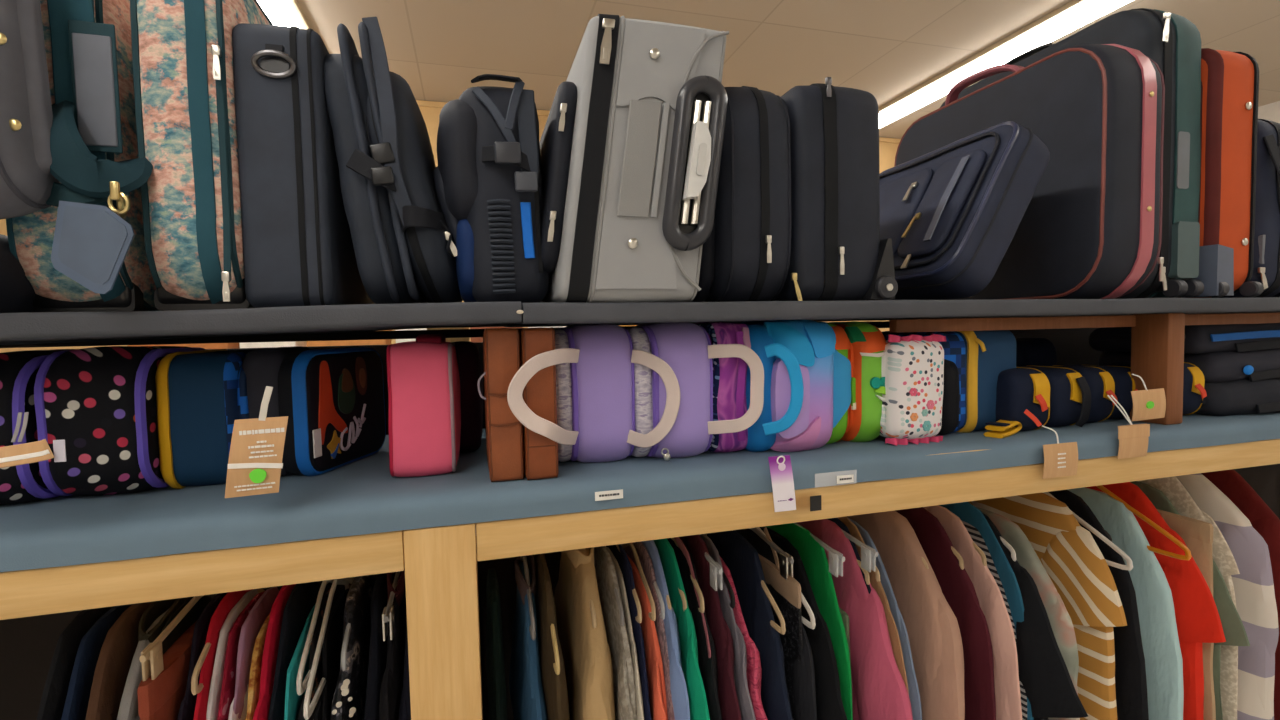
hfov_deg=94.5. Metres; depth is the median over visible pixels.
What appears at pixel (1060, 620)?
blouse
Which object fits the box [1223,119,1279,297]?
suitcase
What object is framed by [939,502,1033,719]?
shirt
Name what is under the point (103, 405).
lunch bag
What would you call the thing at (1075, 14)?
strip light
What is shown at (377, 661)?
shirt
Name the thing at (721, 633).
cardigan
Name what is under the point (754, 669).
blouse
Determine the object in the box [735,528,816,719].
shirt
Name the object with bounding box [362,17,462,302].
backpack
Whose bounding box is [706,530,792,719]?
shirt
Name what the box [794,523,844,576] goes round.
clothes hanger
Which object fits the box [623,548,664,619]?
clothes hanger
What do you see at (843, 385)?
lunch bag
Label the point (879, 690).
shirt
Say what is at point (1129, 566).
clothes hanger
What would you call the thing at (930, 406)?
flower
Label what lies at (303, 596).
shirt
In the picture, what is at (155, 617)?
shirt
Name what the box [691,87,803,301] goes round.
suitcase
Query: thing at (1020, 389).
pencil case
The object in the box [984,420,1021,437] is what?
strap
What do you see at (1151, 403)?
price tag
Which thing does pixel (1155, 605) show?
shirt
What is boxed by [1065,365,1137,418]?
pencil case
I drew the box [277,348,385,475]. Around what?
lunch bag
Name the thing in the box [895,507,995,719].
shirt
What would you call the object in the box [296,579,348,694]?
clothes hanger
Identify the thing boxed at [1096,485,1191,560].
clothes hanger
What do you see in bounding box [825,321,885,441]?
lunch bag
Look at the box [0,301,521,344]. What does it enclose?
shelf
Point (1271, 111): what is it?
wall
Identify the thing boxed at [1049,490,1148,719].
shirt
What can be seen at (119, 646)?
shirt
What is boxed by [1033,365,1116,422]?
pencil case
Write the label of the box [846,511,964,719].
shirt
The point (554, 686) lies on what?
shirt
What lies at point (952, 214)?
suitcase
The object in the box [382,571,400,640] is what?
clothes hanger
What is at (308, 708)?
clothes hanger
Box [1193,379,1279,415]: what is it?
bag
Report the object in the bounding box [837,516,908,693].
blouse
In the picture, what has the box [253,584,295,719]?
blouse
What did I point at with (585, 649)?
shirt
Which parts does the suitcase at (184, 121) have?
zipper pull, zipper pull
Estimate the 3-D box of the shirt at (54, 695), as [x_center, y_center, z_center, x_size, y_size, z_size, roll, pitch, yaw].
[-0.824,0.687,0.912,0.039,0.632,0.401,-2,3,-16]
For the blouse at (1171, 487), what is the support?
hanging from the clothes hanger
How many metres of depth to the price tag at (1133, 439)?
1.09 m
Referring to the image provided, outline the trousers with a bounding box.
[137,622,195,719]
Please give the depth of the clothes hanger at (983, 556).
1.19 m
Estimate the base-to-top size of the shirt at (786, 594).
0.690 m
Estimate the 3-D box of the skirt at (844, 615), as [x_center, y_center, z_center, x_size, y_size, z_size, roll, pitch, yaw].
[0.348,0.718,1.247,0.036,0.506,0.337,-2,3,-16]
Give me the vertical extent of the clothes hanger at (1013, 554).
0.168 m
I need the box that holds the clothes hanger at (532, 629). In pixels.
[520,556,535,640]
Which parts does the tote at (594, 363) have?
handle, handle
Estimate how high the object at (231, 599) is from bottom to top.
0.632 m
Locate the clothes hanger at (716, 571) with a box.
[705,552,722,590]
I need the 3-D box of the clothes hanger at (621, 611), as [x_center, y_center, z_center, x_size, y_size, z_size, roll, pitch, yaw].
[-0.069,0.357,1.113,0.007,0.168,0.292,-2,3,-16]
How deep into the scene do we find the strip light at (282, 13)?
3.88 m
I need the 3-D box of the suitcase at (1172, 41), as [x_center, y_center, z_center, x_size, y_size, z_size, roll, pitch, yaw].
[0.979,-0.436,1.429,0.172,0.622,0.595,-2,3,-16]
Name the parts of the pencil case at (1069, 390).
panel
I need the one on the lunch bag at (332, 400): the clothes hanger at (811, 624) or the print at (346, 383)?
the print at (346, 383)
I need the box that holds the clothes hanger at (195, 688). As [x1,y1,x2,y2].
[191,589,263,694]
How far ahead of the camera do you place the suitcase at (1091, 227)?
1.11 m
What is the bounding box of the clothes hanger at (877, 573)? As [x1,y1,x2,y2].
[875,567,880,581]
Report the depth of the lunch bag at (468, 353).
1.02 m
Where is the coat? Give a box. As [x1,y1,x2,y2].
[398,611,410,719]
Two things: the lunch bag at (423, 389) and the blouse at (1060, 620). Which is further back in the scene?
the blouse at (1060, 620)
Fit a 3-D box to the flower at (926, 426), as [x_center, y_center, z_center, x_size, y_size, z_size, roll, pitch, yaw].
[0.499,0.116,1.030,0.020,0.018,0.003,-2,3,-19]
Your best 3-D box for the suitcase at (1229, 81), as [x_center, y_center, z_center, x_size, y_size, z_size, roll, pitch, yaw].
[1.128,-0.392,1.423,0.143,0.509,0.526,-2,3,-16]
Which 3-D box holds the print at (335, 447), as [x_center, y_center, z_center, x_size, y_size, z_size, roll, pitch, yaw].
[-0.477,0.143,0.926,0.007,0.022,0.017,-1,3,5]
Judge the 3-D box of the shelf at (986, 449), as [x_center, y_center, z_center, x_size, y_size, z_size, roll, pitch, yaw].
[0.473,0.159,1.289,4.200,0.034,0.597,-2,3,-16]
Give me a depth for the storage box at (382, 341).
3.70 m
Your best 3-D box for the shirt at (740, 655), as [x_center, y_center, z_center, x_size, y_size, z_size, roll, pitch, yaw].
[0.129,0.658,1.182,0.035,0.632,0.429,-2,3,-16]
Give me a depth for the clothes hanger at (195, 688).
0.83 m
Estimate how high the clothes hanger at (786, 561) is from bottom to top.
0.127 m
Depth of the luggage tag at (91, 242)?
0.64 m
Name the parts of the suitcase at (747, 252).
zipper pull, zipper pull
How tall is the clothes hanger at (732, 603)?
0.168 m
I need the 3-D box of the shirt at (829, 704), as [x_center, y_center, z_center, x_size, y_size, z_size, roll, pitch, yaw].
[0.284,0.673,1.228,0.048,0.632,0.565,-2,3,-16]
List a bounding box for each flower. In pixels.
[909,414,916,421]
[910,388,917,396]
[921,410,927,416]
[922,422,931,431]
[926,402,934,410]
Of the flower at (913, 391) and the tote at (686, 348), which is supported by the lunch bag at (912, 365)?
the flower at (913, 391)
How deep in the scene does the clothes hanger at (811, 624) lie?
1.02 m
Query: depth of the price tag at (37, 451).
0.63 m
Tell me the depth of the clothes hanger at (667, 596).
1.00 m
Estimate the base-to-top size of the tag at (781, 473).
0.086 m
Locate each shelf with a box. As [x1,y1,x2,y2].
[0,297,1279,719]
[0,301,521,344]
[504,297,1279,326]
[933,449,988,454]
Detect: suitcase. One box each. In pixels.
[4,0,161,311]
[127,0,271,310]
[233,24,370,307]
[538,13,728,302]
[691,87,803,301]
[776,78,897,300]
[880,123,1048,299]
[894,44,1166,299]
[939,8,1203,298]
[1169,48,1263,297]
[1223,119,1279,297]
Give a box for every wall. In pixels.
[0,106,898,352]
[1258,101,1279,120]
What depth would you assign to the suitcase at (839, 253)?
0.94 m
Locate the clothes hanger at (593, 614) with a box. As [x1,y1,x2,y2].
[589,599,595,628]
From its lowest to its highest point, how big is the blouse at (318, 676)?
0.632 m
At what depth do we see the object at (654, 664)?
1.00 m
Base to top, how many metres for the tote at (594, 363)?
0.226 m
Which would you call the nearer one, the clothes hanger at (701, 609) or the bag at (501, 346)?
the bag at (501, 346)
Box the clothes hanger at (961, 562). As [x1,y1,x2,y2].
[951,546,963,569]
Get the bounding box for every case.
[518,327,557,479]
[996,367,1049,431]
[1016,366,1089,426]
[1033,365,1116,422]
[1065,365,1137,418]
[1108,361,1205,414]
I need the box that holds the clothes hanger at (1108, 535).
[1102,528,1111,541]
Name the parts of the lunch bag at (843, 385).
panel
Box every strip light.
[255,0,310,29]
[880,0,1132,126]
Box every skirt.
[839,607,852,713]
[1157,509,1215,719]
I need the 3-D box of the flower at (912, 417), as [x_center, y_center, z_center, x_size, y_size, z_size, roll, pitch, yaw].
[0.472,0.100,1.022,0.016,0.014,0.003,-2,3,-16]
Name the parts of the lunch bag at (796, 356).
panel, handle, panel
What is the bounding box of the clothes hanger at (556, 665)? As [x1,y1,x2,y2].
[550,624,559,674]
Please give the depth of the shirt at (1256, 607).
1.33 m
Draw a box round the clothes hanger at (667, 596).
[666,595,670,609]
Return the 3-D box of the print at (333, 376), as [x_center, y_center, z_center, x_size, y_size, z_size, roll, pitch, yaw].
[-0.479,0.063,0.921,0.007,0.127,0.070,-1,3,8]
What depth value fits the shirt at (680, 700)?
0.97 m
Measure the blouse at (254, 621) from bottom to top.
0.632 m
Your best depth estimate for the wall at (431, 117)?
5.60 m
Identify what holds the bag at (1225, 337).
on the bag at (1254, 365)
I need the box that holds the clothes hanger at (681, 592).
[678,588,686,609]
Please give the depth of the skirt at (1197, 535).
1.29 m
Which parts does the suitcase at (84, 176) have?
handle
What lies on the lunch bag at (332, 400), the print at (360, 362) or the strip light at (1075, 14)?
the print at (360, 362)
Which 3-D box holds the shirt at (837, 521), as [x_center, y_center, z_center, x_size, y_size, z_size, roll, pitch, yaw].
[0.392,0.634,1.258,0.033,0.632,0.439,-2,3,-16]
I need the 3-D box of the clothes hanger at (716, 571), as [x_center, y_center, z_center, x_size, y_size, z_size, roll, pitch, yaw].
[0.097,0.331,1.159,0.016,0.127,0.301,-2,3,-16]
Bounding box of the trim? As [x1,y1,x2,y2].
[413,100,900,142]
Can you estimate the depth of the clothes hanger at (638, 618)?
0.99 m
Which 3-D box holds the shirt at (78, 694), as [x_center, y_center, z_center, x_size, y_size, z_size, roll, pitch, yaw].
[-0.798,0.696,0.920,0.039,0.632,0.402,-2,3,-16]
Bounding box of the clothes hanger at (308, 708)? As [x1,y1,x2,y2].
[303,577,353,719]
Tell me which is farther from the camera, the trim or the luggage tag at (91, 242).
the trim
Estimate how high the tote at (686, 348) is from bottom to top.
0.226 m
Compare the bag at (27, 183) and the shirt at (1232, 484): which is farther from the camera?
the shirt at (1232, 484)
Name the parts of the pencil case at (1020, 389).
panel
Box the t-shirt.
[982,513,1087,719]
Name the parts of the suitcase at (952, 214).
zipper pull, zipper pull, zipper pull, satin trim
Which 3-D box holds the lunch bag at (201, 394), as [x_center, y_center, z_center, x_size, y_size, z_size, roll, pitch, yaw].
[-0.643,0.081,0.932,0.117,0.198,0.244,-2,3,-16]
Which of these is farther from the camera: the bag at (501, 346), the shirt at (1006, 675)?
the shirt at (1006, 675)
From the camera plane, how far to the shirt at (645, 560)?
1.02 m
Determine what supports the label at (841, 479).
attached to the liner
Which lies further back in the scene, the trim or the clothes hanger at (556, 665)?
the trim
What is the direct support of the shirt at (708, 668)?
hanging from the clothes hanger at (701, 609)
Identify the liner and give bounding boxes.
[0,412,1279,571]
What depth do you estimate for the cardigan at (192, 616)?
0.92 m
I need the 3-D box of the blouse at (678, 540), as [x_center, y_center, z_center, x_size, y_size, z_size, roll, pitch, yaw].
[0.071,0.498,1.159,0.012,0.317,0.424,-2,3,-16]
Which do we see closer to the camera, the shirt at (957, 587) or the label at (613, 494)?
the label at (613, 494)
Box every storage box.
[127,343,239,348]
[239,341,306,347]
[307,330,391,346]
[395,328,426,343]
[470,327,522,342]
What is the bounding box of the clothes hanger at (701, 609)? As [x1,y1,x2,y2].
[671,537,704,612]
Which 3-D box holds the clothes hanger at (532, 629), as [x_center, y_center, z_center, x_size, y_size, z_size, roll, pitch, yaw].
[-0.209,0.362,1.073,0.007,0.168,0.292,-2,3,-16]
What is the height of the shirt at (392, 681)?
0.651 m
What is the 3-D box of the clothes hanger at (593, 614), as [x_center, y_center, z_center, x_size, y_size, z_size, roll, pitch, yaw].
[-0.115,0.359,1.100,0.007,0.168,0.292,-2,3,-16]
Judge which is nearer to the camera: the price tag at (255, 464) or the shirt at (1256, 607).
the price tag at (255, 464)
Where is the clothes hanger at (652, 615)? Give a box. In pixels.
[621,543,655,620]
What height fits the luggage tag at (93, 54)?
0.145 m
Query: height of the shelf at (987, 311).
0.030 m
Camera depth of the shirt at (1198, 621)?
1.28 m
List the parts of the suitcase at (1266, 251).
zipper pull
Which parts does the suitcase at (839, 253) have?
zipper pull, zipper pull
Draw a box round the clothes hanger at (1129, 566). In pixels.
[1042,492,1132,570]
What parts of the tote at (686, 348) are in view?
handle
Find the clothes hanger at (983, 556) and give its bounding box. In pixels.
[973,542,986,565]
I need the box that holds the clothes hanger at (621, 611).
[614,588,623,625]
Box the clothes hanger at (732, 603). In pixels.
[722,571,734,607]
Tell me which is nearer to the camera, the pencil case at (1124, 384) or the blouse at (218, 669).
the blouse at (218, 669)
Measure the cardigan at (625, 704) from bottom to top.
0.632 m
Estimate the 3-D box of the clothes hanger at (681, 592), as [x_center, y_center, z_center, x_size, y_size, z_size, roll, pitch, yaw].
[0.038,0.353,1.143,0.007,0.168,0.292,-2,3,-16]
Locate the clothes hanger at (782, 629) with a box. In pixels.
[732,530,785,634]
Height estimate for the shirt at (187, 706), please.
0.632 m
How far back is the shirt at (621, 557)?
1.01 m
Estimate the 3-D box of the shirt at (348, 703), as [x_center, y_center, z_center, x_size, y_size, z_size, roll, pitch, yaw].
[-0.466,0.679,1.014,0.059,0.632,0.595,-2,3,-17]
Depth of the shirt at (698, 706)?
1.00 m
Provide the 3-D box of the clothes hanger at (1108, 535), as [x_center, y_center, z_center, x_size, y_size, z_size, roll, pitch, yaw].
[0.973,0.320,1.407,0.007,0.168,0.292,-2,3,-16]
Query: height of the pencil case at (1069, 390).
0.118 m
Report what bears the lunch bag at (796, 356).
on the liner
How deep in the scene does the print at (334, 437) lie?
0.92 m
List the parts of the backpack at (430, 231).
cord, zipper pull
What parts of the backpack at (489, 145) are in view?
panel, ribbed panel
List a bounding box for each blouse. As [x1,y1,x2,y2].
[206,589,257,719]
[228,587,278,719]
[245,612,270,719]
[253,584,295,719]
[297,585,341,719]
[606,547,643,719]
[674,537,710,657]
[720,557,767,719]
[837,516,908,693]
[976,507,1079,719]
[1138,476,1239,719]
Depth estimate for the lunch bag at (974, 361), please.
1.11 m
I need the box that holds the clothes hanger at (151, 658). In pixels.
[139,595,203,680]
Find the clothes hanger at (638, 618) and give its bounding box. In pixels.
[605,544,641,622]
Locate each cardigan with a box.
[160,595,210,653]
[594,546,636,719]
[679,534,741,719]
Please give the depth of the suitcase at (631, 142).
0.82 m
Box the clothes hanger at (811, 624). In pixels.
[756,527,815,628]
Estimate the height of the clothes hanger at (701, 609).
0.168 m
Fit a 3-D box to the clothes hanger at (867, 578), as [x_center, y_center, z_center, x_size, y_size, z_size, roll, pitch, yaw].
[0.387,0.341,1.242,0.007,0.168,0.292,-2,3,-16]
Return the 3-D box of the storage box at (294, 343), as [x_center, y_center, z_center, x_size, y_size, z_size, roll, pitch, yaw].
[-2.292,-0.133,3.717,0.312,0.181,0.312,-2,3,-16]
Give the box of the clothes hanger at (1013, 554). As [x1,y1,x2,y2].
[1000,537,1015,560]
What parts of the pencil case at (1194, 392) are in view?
panel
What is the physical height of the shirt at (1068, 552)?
0.632 m
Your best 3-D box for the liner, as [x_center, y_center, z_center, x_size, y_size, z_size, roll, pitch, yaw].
[0.475,0.155,1.284,4.160,0.042,0.599,-2,3,-16]
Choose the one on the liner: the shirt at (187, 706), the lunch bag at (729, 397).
the lunch bag at (729, 397)
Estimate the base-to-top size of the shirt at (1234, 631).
0.632 m
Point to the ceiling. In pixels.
(885, 50)
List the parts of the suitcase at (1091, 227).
handle, zipper pull, zipper pull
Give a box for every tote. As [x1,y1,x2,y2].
[507,324,679,462]
[628,323,763,460]
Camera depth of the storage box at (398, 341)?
3.79 m
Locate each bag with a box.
[0,0,60,218]
[0,233,35,312]
[0,350,82,504]
[33,346,205,495]
[156,349,250,488]
[242,347,311,476]
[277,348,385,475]
[324,22,426,303]
[385,334,459,476]
[452,342,482,452]
[477,328,523,481]
[689,322,750,452]
[740,320,834,451]
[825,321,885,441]
[825,323,855,443]
[879,334,945,445]
[883,330,1015,433]
[1088,320,1279,353]
[1098,348,1279,382]
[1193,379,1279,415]
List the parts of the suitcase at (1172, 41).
handle, zipper pull, spine panel, handle plate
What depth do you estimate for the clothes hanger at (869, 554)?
1.10 m
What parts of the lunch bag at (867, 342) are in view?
panel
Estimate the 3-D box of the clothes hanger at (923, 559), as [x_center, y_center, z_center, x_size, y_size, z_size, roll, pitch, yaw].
[0.515,0.337,1.278,0.007,0.168,0.292,-2,3,-16]
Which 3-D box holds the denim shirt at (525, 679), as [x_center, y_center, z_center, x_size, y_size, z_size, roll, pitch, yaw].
[-0.202,0.690,1.091,0.054,0.651,0.379,-2,3,-18]
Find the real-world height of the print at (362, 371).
0.033 m
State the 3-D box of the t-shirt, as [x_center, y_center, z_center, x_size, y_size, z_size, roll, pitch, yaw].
[0.728,0.637,1.351,0.059,0.632,0.574,-2,3,-16]
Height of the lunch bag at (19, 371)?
0.201 m
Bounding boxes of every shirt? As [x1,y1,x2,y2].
[37,606,113,719]
[61,604,132,719]
[85,601,154,719]
[117,597,188,719]
[177,592,227,719]
[268,581,318,719]
[364,573,387,719]
[379,568,405,719]
[486,568,507,719]
[509,555,546,719]
[530,553,569,719]
[554,547,614,719]
[606,544,650,719]
[625,542,674,719]
[641,540,689,719]
[654,538,709,719]
[667,538,721,719]
[699,534,755,719]
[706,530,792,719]
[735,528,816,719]
[758,527,802,719]
[760,528,846,719]
[796,519,912,719]
[828,518,870,593]
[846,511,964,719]
[847,517,921,719]
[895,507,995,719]
[923,505,1021,719]
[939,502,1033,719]
[961,520,1026,719]
[968,493,1126,719]
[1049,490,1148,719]
[1067,487,1183,719]
[1085,482,1225,719]
[1130,481,1249,719]
[1175,473,1278,719]
[1201,469,1279,719]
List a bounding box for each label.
[595,489,622,500]
[837,474,853,483]
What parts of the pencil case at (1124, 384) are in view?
panel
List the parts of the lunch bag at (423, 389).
handle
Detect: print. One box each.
[318,361,348,444]
[327,430,341,458]
[331,443,339,458]
[337,374,355,413]
[341,369,352,391]
[355,357,366,394]
[359,368,365,387]
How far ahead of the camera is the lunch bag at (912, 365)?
1.03 m
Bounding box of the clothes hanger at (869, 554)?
[841,529,877,571]
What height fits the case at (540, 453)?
0.216 m
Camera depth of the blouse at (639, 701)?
0.99 m
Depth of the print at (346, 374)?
0.95 m
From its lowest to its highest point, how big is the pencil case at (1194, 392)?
0.119 m
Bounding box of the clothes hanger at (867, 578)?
[857,560,869,584]
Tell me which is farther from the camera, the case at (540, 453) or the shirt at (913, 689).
the shirt at (913, 689)
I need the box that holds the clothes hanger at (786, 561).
[749,527,793,579]
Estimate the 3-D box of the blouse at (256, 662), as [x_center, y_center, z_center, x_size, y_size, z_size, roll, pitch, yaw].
[-0.588,0.724,0.981,0.045,0.632,0.560,-2,3,-16]
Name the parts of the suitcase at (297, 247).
ring handle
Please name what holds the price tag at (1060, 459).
hanging from the liner
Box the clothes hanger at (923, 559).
[921,556,928,568]
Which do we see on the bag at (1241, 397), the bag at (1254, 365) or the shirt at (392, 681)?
the bag at (1254, 365)
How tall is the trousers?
0.706 m
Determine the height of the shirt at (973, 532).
0.632 m
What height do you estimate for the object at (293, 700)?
0.632 m
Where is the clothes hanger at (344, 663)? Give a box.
[341,576,375,670]
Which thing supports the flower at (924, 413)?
on the lunch bag at (912, 365)
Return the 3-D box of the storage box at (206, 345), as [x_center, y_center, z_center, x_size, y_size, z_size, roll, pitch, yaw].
[-2.735,-0.133,3.591,0.512,0.211,0.312,-2,3,-16]
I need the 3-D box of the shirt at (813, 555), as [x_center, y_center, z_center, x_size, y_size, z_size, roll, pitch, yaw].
[0.324,0.494,1.230,0.038,0.317,0.407,-2,3,-16]
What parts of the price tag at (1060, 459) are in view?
zip cord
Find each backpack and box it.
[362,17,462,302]
[439,71,548,302]
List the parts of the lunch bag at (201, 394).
panel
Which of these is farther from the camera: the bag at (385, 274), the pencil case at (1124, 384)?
the pencil case at (1124, 384)
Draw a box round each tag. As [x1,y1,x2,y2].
[0,412,65,467]
[51,181,134,293]
[68,20,122,152]
[225,386,287,497]
[768,455,795,511]
[1024,409,1077,478]
[1108,395,1149,458]
[1131,374,1165,420]
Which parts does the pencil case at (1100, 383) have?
panel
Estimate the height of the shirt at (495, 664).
0.632 m
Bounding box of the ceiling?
[297,0,1279,138]
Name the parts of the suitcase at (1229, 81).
panel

